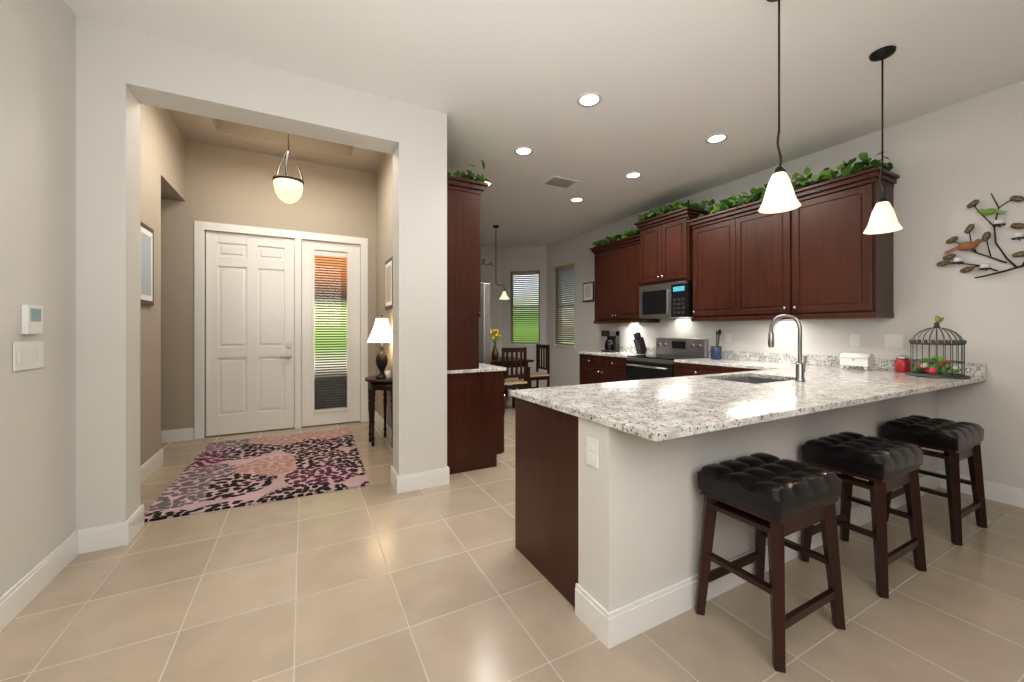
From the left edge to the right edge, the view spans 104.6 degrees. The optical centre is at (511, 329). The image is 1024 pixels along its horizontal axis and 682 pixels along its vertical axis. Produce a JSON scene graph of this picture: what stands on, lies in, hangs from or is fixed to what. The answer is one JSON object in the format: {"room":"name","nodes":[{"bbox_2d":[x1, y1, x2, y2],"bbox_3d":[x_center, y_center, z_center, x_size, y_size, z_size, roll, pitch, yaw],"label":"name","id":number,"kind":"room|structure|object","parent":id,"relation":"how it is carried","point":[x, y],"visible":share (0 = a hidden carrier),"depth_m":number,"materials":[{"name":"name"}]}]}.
{"room":"kitchen","nodes":[
{"label":"kitchen","id":0,"kind":"room"},
{"bbox_2d":[0,0,75,596],"bbox_3d":[-0.906,-0.680,-0.941,0.200,3.900,7.580,0,0,-28],"label":"wall","id":1,"kind":"structure","parent":0,"point":[37,260],"depth_m":1.92,"materials":[{"name":"white paint"}]},
{"bbox_2d":[13,341,43,370],"bbox_3d":[-2.255,0.119,1.845,0.009,0.129,0.228,0,0,-28],"label":"switch plate","id":2,"kind":"object","parent":1,"relation":"attached to","point":[28,355],"visible":1,"depth_m":1.84,"materials":[{"name":"white plastic"}]},
{"bbox_2d":[21,305,42,333],"bbox_3d":[-2.259,-0.048,1.867,0.023,0.135,0.120,0,0,-28],"label":"thermostat","id":3,"kind":"object","parent":1,"relation":"attached to","point":[31,319],"visible":1,"depth_m":1.84,"materials":[{"name":"white plastic"}]},
{"bbox_2d":[0,528,87,631],"bbox_3d":[-0.824,1.202,-0.864,0.016,0.135,7.040,0,0,-28],"label":"baseboard","id":4,"kind":"structure","parent":1,"relation":"attached to","point":[18,597],"depth_m":1.92,"materials":[{"name":"white wood"}]},
{"bbox_2d":[161,108,184,200],"bbox_3d":[-4.681,-2.055,3.625,2.500,1.150,0.980,0,0,-28],"label":"wall","id":5,"kind":"structure","parent":0,"point":[172,163],"depth_m":4.14,"materials":[{"name":"beige paint"}]},
{"bbox_2d":[76,16,446,529],"bbox_3d":[-1.587,-0.680,2.849,2.250,3.900,0.240,0,0,-28],"label":"wall","id":6,"kind":"structure","parent":0,"point":[122,74],"depth_m":2.50,"materials":[{"name":"white paint"}]},
{"bbox_2d":[120,504,143,545],"bbox_3d":[-2.336,1.202,2.454,0.016,0.135,0.272,0,0,-28],"label":"baseboard","id":7,"kind":"structure","parent":6,"relation":"attached to","point":[129,529],"depth_m":2.39,"materials":[{"name":"white wood"}]},
{"bbox_2d":[392,466,449,493],"bbox_3d":[-0.704,1.202,3.169,0.422,0.135,0.016,0,0,-28],"label":"baseboard","id":8,"kind":"structure","parent":6,"relation":"attached to","point":[437,477],"depth_m":3.16,"materials":[{"name":"white wood"}]},
{"bbox_2d":[140,104,392,505],"bbox_3d":[-3.169,-0.680,3.009,4.600,3.900,1.520,0,0,-28],"label":"wall","id":9,"kind":"structure","parent":0,"point":[150,315],"depth_m":3.54,"materials":[{"name":"beige paint"}]},
{"bbox_2d":[141,222,153,305],"bbox_3d":[-3.111,-0.550,3.356,0.022,0.680,0.400,0,0,-28],"label":"framed picture","id":10,"kind":"object","parent":9,"relation":"attached to","point":[147,265],"visible":0.76,"depth_m":3.38,"materials":[{"name":"grey"}]},
{"bbox_2d":[141,448,163,482],"bbox_3d":[-2.982,1.202,3.101,0.016,0.135,1.500,0,0,-28],"label":"baseboard","id":11,"kind":"structure","parent":9,"relation":"attached to","point":[152,464],"depth_m":3.52,"materials":[{"name":"white wood"}]},
{"bbox_2d":[161,140,375,430],"bbox_3d":[-3.981,-0.680,4.548,4.600,3.900,0.200,0,0,-28],"label":"wall","id":12,"kind":"structure","parent":0,"point":[224,185],"depth_m":4.74,"materials":[{"name":"beige paint"}]},
{"bbox_2d":[161,428,193,442],"bbox_3d":[-4.824,1.202,3.982,2.580,0.135,0.016,0,0,-28],"label":"baseboard","id":13,"kind":"structure","parent":12,"relation":"attached to","point":[174,435],"depth_m":4.51,"materials":[{"name":"white wood"}]},
{"bbox_2d":[194,221,367,438],"bbox_3d":[-2.862,0.004,5.078,1.906,2.533,0.146,0,0,-28],"label":"front door","id":14,"kind":"structure","parent":12,"relation":"in","point":[280,328],"depth_m":5.00,"materials":[{"name":"white wood"}]},
{"bbox_2d":[166,109,384,173],"bbox_3d":[-2.287,-2.330,4.017,2.300,0.300,2.520,0,0,-28],"label":"ceiling","id":15,"kind":"structure","parent":0,"point":[205,130],"depth_m":4.70,"materials":[{"name":"beige paint"}]},
{"bbox_2d":[273,134,303,203],"bbox_3d":[-2.237,-1.825,3.964,0.274,1.110,0.275,0,0,-28],"label":"pendant light","id":16,"kind":"object","parent":15,"relation":"hanging from","point":[288,189],"visible":0.88,"depth_m":3.89,"materials":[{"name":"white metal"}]},
{"bbox_2d":[376,153,392,428],"bbox_3d":[-1.784,-0.680,5.475,0.150,3.900,4.590,0,0,-28],"label":"wall","id":17,"kind":"structure","parent":0,"point":[384,213],"depth_m":4.96,"materials":[{"name":"beige paint"}]},
{"bbox_2d":[375,411,391,441],"bbox_3d":[-1.359,1.202,4.464,0.040,0.135,2.396,0,0,-28],"label":"baseboard","id":18,"kind":"structure","parent":17,"relation":"attached to","point":[379,420],"depth_m":4.99,"materials":[{"name":"white"}]},
{"bbox_2d":[385,256,392,309],"bbox_3d":[-1.431,-0.530,4.615,0.022,0.580,0.460,0,0,-28],"label":"framed picture","id":19,"kind":"object","parent":17,"relation":"attached to","point":[388,284],"visible":0.93,"depth_m":4.57,"materials":[{"name":"grey"}]},
{"bbox_2d":[447,183,482,318],"bbox_3d":[-0.607,-0.698,3.814,0.376,1.135,0.665,0,0,-28],"label":"upper cabinet","id":20,"kind":"object","parent":17,"relation":"attached to","point":[463,203],"depth_m":3.52,"materials":[{"name":"brown wood"}]},
{"bbox_2d":[447,160,490,181],"bbox_3d":[-0.552,-1.442,3.792,0.451,0.211,0.725,0,0,-28],"label":"garland","id":21,"kind":"object","parent":20,"relation":"on","point":[467,174],"visible":0.17,"depth_m":3.58,"materials":[{"name":"green plant"}]},
{"bbox_2d":[481,246,501,356],"bbox_3d":[-1.548,-0.680,8.081,3.000,3.900,0.200,0,0,-28],"label":"wall","id":22,"kind":"structure","parent":0,"point":[491,275],"depth_m":8.58,"materials":[{"name":"white paint"}]},
{"bbox_2d":[0,388,1023,681],"bbox_3d":[-0.538,1.320,3.164,14.000,0.100,14.900,0,0,-28],"label":"floor","id":23,"kind":"structure","parent":0,"point":[378,578],"depth_m":1.81,"materials":[{"name":"tile"}]},
{"bbox_2d":[144,429,368,521],"bbox_3d":[-2.261,1.264,3.816,1.502,0.011,2.057,0,0,-28],"label":"rug","id":24,"kind":"object","parent":23,"relation":"on","point":[214,476],"visible":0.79,"depth_m":3.47,"materials":[{"name":"multicoloured fabric"}]},
{"bbox_2d":[365,375,392,447],"bbox_3d":[-1.495,0.905,4.434,0.285,0.730,0.600,0,0,-28],"label":"console table","id":25,"kind":"object","parent":23,"relation":"on","point":[383,384],"visible":0.85,"depth_m":4.30,"materials":[{"name":"brown wood"}]},
{"bbox_2d":[367,315,392,378],"bbox_3d":[-1.457,0.186,4.432,0.310,0.705,0.310,0,0,-28],"label":"table lamp","id":26,"kind":"object","parent":25,"relation":"on","point":[381,333],"visible":0.92,"depth_m":4.37,"materials":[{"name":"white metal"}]},
{"bbox_2d":[386,371,391,379],"bbox_3d":[-1.338,0.493,4.291,0.064,0.090,0.062,0,0,-28],"label":"candle","id":27,"kind":"object","parent":25,"relation":"on","point":[388,375],"visible":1,"depth_m":4.26,"materials":[{"name":"white wax"}]},
{"bbox_2d":[447,363,505,473],"bbox_3d":[-0.501,0.829,3.869,0.617,0.883,0.668,0,0,-28],"label":"base cabinet","id":28,"kind":"object","parent":23,"relation":"on","point":[475,420],"depth_m":3.57,"materials":[{"name":"brown wood"}]},
{"bbox_2d":[447,363,506,373],"bbox_3d":[-0.489,0.370,3.864,0.632,0.030,0.688,0,0,-28],"label":"countertop","id":29,"kind":"structure","parent":28,"relation":"on","point":[483,367],"depth_m":3.62,"materials":[{"name":"stone"}]},
{"bbox_2d":[479,283,489,363],"bbox_3d":[-0.773,0.365,4.651,0.830,1.770,0.910,0,0,-28],"label":"fridge","id":30,"kind":"object","parent":23,"relation":"on","point":[484,337],"visible":0.02,"depth_m":4.39,"materials":[{"name":"silver metal"}]},
{"bbox_2d":[490,356,533,396],"bbox_3d":[-0.305,0.890,6.904,1.000,0.760,1.000,0,0,-28],"label":"table","id":31,"kind":"object","parent":23,"relation":"on","point":[498,362],"visible":0.23,"depth_m":6.68,"materials":[{"name":"brown wood"}]},
{"bbox_2d":[490,329,500,359],"bbox_3d":[-0.287,0.248,6.728,0.221,0.521,0.245,0,0,-28],"label":"vase","id":32,"kind":"object","parent":31,"relation":"on","point":[494,354],"visible":0.94,"depth_m":6.68,"materials":[{"name":"brown ceramic"}]},
{"bbox_2d":[502,347,526,413],"bbox_3d":[-0.053,0.770,6.212,0.430,1.000,0.430,0,0,-28],"label":"chair","id":33,"kind":"object","parent":23,"relation":"on","point":[512,383],"visible":0.58,"depth_m":6.06,"materials":[{"name":"brown wood"}]},
{"bbox_2d":[518,344,549,389],"bbox_3d":[0.399,0.770,7.219,0.430,1.000,0.430,0,0,-28],"label":"chair","id":34,"kind":"object","parent":23,"relation":"on","point":[537,375],"visible":0.71,"depth_m":7.21,"materials":[{"name":"brown wood"}]},
{"bbox_2d":[515,397,577,607],"bbox_3d":[0.391,0.829,2.167,0.522,0.884,0.604,0,0,-28],"label":"base cabinet","id":35,"kind":"object","parent":23,"relation":"on","point":[546,492],"visible":0.12,"depth_m":1.97,"materials":[{"name":"brown wood"}]},
{"bbox_2d":[510,314,986,441],"bbox_3d":[1.773,0.239,2.659,3.477,0.702,1.110,0,0,-28],"label":"countertop","id":36,"kind":"structure","parent":35,"relation":"on","point":[775,386],"depth_m":1.63,"materials":[{"name":"stone"}]},
{"bbox_2d":[601,331,618,351],"bbox_3d":[1.558,0.183,6.278,0.207,0.340,0.206,0,0,-28],"label":"coffee maker","id":37,"kind":"object","parent":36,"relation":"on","point":[612,342],"visible":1,"depth_m":6.22,"materials":[{"name":"black plastic"}]},
{"bbox_2d":[633,332,646,353],"bbox_3d":[1.870,0.195,5.791,0.192,0.316,0.100,0,0,-28],"label":"knife block","id":38,"kind":"object","parent":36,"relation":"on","point":[639,344],"visible":1,"depth_m":5.76,"materials":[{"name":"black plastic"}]},
{"bbox_2d":[710,329,721,359],"bbox_3d":[2.454,0.174,4.747,0.129,0.360,0.129,0,0,-28],"label":"utensil crock","id":39,"kind":"object","parent":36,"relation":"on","point":[716,352],"visible":1,"depth_m":4.71,"materials":[{"name":"blue ceramic"}]},
{"bbox_2d":[839,353,874,370],"bbox_3d":[3.051,0.281,3.508,0.135,0.145,0.208,0,0,-28],"label":"bread box","id":40,"kind":"object","parent":36,"relation":"on","point":[858,359],"visible":1,"depth_m":3.46,"materials":[{"name":"white plastic"}]},
{"bbox_2d":[895,355,909,372],"bbox_3d":[3.257,0.283,3.300,0.096,0.140,0.096,0,0,-28],"label":"candle jar","id":41,"kind":"object","parent":36,"relation":"on","point":[902,363],"visible":0.98,"depth_m":3.27,"materials":[{"name":"red glass"}]},
{"bbox_2d":[905,316,970,378],"bbox_3d":[3.236,0.124,3.018,0.340,0.458,0.340,0,0,-28],"label":"cage","id":42,"kind":"object","parent":36,"relation":"on","point":[938,367],"visible":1,"depth_m":2.98,"materials":[{"name":"grey metal"}]},
{"bbox_2d":[580,354,625,384],"bbox_3d":[1.605,0.829,6.021,0.636,0.884,1.046,0,0,-28],"label":"base cabinet","id":43,"kind":"object","parent":23,"relation":"on","point":[598,369],"depth_m":5.87,"materials":[{"name":"brown wood"}]},
{"bbox_2d":[626,338,707,380],"bbox_3d":[1.992,0.682,5.188,0.696,1.135,0.778,0,0,-28],"label":"range","id":44,"kind":"object","parent":23,"relation":"on","point":[660,363],"visible":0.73,"depth_m":5.14,"materials":[{"name":"silver metal"}]},
{"bbox_2d":[675,362,758,376],"bbox_3d":[2.503,0.829,4.319,0.636,0.884,1.226,0,0,-28],"label":"base cabinet","id":45,"kind":"object","parent":23,"relation":"on","point":[681,369],"depth_m":4.41,"materials":[{"name":"brown wood"}]},
{"bbox_2d":[695,452,845,672],"bbox_3d":[1.120,0.937,1.735,0.495,0.668,0.380,0,0,-28],"label":"stool","id":46,"kind":"object","parent":23,"relation":"on","point":[775,500],"visible":1,"depth_m":1.65,"materials":[{"name":"black leather"}]},
{"bbox_2d":[799,432,926,598],"bbox_3d":[1.885,0.937,2.138,0.495,0.668,0.380,0,0,-28],"label":"stool","id":47,"kind":"object","parent":23,"relation":"on","point":[883,466],"visible":0.96,"depth_m":2.04,"materials":[{"name":"brown wood"}]},
{"bbox_2d":[882,415,987,545],"bbox_3d":[2.752,0.937,2.595,0.495,0.668,0.380,0,0,-28],"label":"stool","id":48,"kind":"object","parent":23,"relation":"on","point":[956,442],"visible":0.92,"depth_m":2.48,"materials":[{"name":"black leather"}]},
{"bbox_2d":[502,246,545,387],"bbox_3d":[0.284,-0.680,8.618,1.190,3.900,0.200,0,0,17],"label":"wall","id":49,"kind":"structure","parent":0,"point":[531,258],"depth_m":8.52,"materials":[{"name":"white paint"}]},
{"bbox_2d":[509,270,539,344],"bbox_3d":[0.290,-0.467,8.553,0.700,1.603,0.120,0,0,17],"label":"window","id":50,"kind":"structure","parent":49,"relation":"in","point":[525,307],"depth_m":8.55,"materials":[{"name":"white"}]},
{"bbox_2d":[65,0,1023,247],"bbox_3d":[0.606,-1.880,2.507,6.090,0.200,12.270,0,0,-28],"label":"ceiling","id":51,"kind":"structure","parent":0,"point":[674,84],"depth_m":2.72,"materials":[{"name":"white paint"}]},
{"bbox_2d":[493,225,508,299],"bbox_3d":[-0.190,-1.155,6.852,0.315,1.249,0.187,0,0,-28],"label":"light","id":52,"kind":"object","parent":51,"relation":"hanging from","point":[503,296],"visible":1,"depth_m":6.83,"materials":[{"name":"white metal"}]},
{"bbox_2d":[514,146,532,155],"bbox_3d":[0.116,-1.776,3.939,0.190,0.006,0.190,0,0,-28],"label":"recessed light","id":53,"kind":"object","parent":51,"relation":"in","point":[523,150],"visible":1,"depth_m":3.94,"materials":[{"name":"white"}]},
{"bbox_2d":[542,175,579,188],"bbox_3d":[0.586,-1.768,4.763,0.380,0.021,0.260,0,0,-28],"label":"ceiling vent","id":54,"kind":"object","parent":51,"relation":"in","point":[559,181],"visible":1,"depth_m":4.73,"materials":[{"name":"white metal"}]},
{"bbox_2d":[570,197,583,201],"bbox_3d":[0.885,-1.776,5.418,0.190,0.006,0.190,0,0,-28],"label":"recessed light","id":55,"kind":"object","parent":51,"relation":"in","point":[577,199],"visible":0.98,"depth_m":5.41,"materials":[{"name":"white"}]},
{"bbox_2d":[577,92,601,106],"bbox_3d":[0.598,-1.776,3.062,0.190,0.006,0.190,0,0,-28],"label":"recessed light","id":56,"kind":"object","parent":51,"relation":"in","point":[589,99],"visible":1,"depth_m":3.06,"materials":[{"name":"white"}]},
{"bbox_2d":[625,172,641,178],"bbox_3d":[1.396,-1.776,4.557,0.190,0.006,0.190,0,0,-28],"label":"recessed light","id":57,"kind":"object","parent":51,"relation":"in","point":[631,175],"visible":0.96,"depth_m":4.56,"materials":[{"name":"white"}]},
{"bbox_2d":[705,133,727,143],"bbox_3d":[1.902,-1.776,3.682,0.190,0.006,0.190,0,0,-28],"label":"recessed light","id":58,"kind":"object","parent":51,"relation":"in","point":[716,138],"visible":1,"depth_m":3.68,"materials":[{"name":"white"}]},
{"bbox_2d":[758,0,800,213],"bbox_3d":[1.396,-1.206,2.070,0.188,1.146,0.188,0,0,-28],"label":"pendant light","id":59,"kind":"object","parent":51,"relation":"hanging from","point":[779,196],"visible":1,"depth_m":2.05,"materials":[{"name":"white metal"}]},
{"bbox_2d":[863,45,902,233],"bbox_3d":[2.379,-1.206,2.543,0.188,1.146,0.188,0,0,-28],"label":"pendant light","id":60,"kind":"object","parent":51,"relation":"hanging from","point":[883,219],"visible":1,"depth_m":2.52,"materials":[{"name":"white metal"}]},
{"bbox_2d":[578,390,937,611],"bbox_3d":[1.874,0.829,2.492,3.460,0.883,0.200,0,0,-28],"label":"wall","id":61,"kind":"structure","parent":0,"point":[640,506],"depth_m":1.76,"materials":[{"name":"white paint"}]},
{"bbox_2d":[586,436,597,468],"bbox_3d":[0.340,0.520,1.683,0.007,0.118,0.075,0,0,-28],"label":"outlet","id":62,"kind":"object","parent":61,"relation":"attached to","point":[591,451],"visible":1,"depth_m":1.68,"materials":[{"name":"white plastic"}]},
{"bbox_2d":[575,470,939,648],"bbox_3d":[1.862,1.202,2.479,3.459,0.135,0.220,0,0,-28],"label":"baseboard","id":63,"kind":"structure","parent":61,"relation":"attached to","point":[615,627],"depth_m":1.74,"materials":[{"name":"white wood"}]},
{"bbox_2d":[546,80,1023,488],"bbox_3d":[3.444,-0.680,3.438,0.200,3.900,11.270,0,0,-28],"label":"wall","id":64,"kind":"structure","parent":0,"point":[950,163],"depth_m":3.20,"materials":[{"name":"white paint"}]},
{"bbox_2d":[553,263,574,346],"bbox_3d":[1.059,-0.467,7.833,0.120,1.603,0.730,0,0,-28],"label":"window","id":65,"kind":"structure","parent":64,"relation":"in","point":[564,297],"depth_m":7.84,"materials":[{"name":"white"}]},
{"bbox_2d":[583,282,593,301],"bbox_3d":[1.374,-0.680,7.123,0.022,0.340,0.300,0,0,-28],"label":"framed picture","id":66,"kind":"object","parent":64,"relation":"attached to","point":[588,291],"visible":0.98,"depth_m":7.10,"materials":[{"name":"grey paper"}]},
{"bbox_2d":[593,238,659,321],"bbox_3d":[1.730,-0.698,6.090,0.350,1.135,1.040,0,0,-28],"label":"upper cabinet","id":67,"kind":"object","parent":64,"relation":"attached to","point":[616,288],"depth_m":5.98,"materials":[{"name":"brown wood"}]},
{"bbox_2d":[593,226,639,246],"bbox_3d":[1.679,-1.432,6.132,0.414,0.192,1.013,0,0,-28],"label":"garland","id":68,"kind":"object","parent":67,"relation":"on","point":[616,237],"visible":0.35,"depth_m":6.04,"materials":[{"name":"green plant"}]},
{"bbox_2d":[637,210,708,285],"bbox_3d":[2.134,-1.010,5.260,0.410,0.810,0.785,0,0,-28],"label":"upper cabinet","id":69,"kind":"object","parent":64,"relation":"attached to","point":[665,247],"depth_m":5.09,"materials":[{"name":"brown wood"}]},
{"bbox_2d":[639,281,692,318],"bbox_3d":[2.113,-0.377,5.249,0.459,0.443,0.765,0,0,-28],"label":"microwave","id":70,"kind":"object","parent":69,"relation":"attached to","point":[672,300],"visible":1,"depth_m":5.08,"materials":[{"name":"silver metal"}]},
{"bbox_2d":[637,200,706,221],"bbox_3d":[2.093,-1.579,5.244,0.466,0.186,0.853,0,0,-28],"label":"garland","id":71,"kind":"object","parent":69,"relation":"on","point":[667,209],"visible":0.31,"depth_m":5.07,"materials":[{"name":"green plant"}]},
{"bbox_2d":[691,214,736,321],"bbox_3d":[2.491,-0.698,4.647,0.350,1.135,0.612,0,0,-28],"label":"upper cabinet","id":72,"kind":"object","parent":64,"relation":"attached to","point":[711,238],"depth_m":4.60,"materials":[{"name":"brown wood"}]},
{"bbox_2d":[725,333,730,342],"bbox_3d":[2.612,0.100,4.791,0.007,0.118,0.075,0,0,-28],"label":"electrical outlet","id":73,"kind":"object","parent":64,"relation":"attached to","point":[727,337],"visible":1,"depth_m":4.79,"materials":[{"name":"white plastic"}]},
{"bbox_2d":[729,206,780,317],"bbox_3d":[2.740,-0.698,4.175,0.350,1.135,0.684,0,0,-28],"label":"upper cabinet","id":74,"kind":"object","parent":64,"relation":"attached to","point":[754,236],"depth_m":4.16,"materials":[{"name":"brown wood"}]},
{"bbox_2d":[781,174,896,317],"bbox_3d":[3.002,-0.698,3.678,0.350,1.135,0.707,0,0,-28],"label":"upper cabinet","id":75,"kind":"object","parent":64,"relation":"attached to","point":[817,254],"depth_m":3.51,"materials":[{"name":"brown wood"}]},
{"bbox_2d":[698,152,892,216],"bbox_3d":[2.741,-1.435,4.079,0.426,0.198,1.728,0,0,-28],"label":"garland","id":76,"kind":"object","parent":75,"relation":"on","point":[825,174],"visible":0.42,"depth_m":3.72,"materials":[{"name":"green plant"}]},
{"bbox_2d":[850,334,859,346],"bbox_3d":[3.193,0.100,3.690,0.007,0.118,0.075,0,0,-28],"label":"electrical outlet","id":77,"kind":"object","parent":64,"relation":"attached to","point":[854,340],"visible":1,"depth_m":3.69,"materials":[{"name":"white plastic"}]},
{"bbox_2d":[885,334,902,347],"bbox_3d":[3.321,0.100,3.447,0.007,0.118,0.120,0,0,-28],"label":"electrical outlet","id":78,"kind":"object","parent":64,"relation":"attached to","point":[893,340],"visible":1,"depth_m":3.44,"materials":[{"name":"white plastic"}]},
{"bbox_2d":[937,193,1023,277],"bbox_3d":[3.556,-0.702,2.899,0.074,0.624,0.646,0,0,-28],"label":"branch","id":79,"kind":"object","parent":64,"relation":"attached to","point":[970,244],"visible":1,"depth_m":2.96,"materials":[{"name":"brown metal"}]},
{"bbox_2d":[940,470,1023,507],"bbox_3d":[4.644,1.202,0.930,0.016,0.135,5.114,0,0,-28],"label":"baseboard","id":80,"kind":"structure","parent":64,"relation":"attached to","point":[998,492],"depth_m":2.92,"materials":[{"name":"white wood"}]}
]}

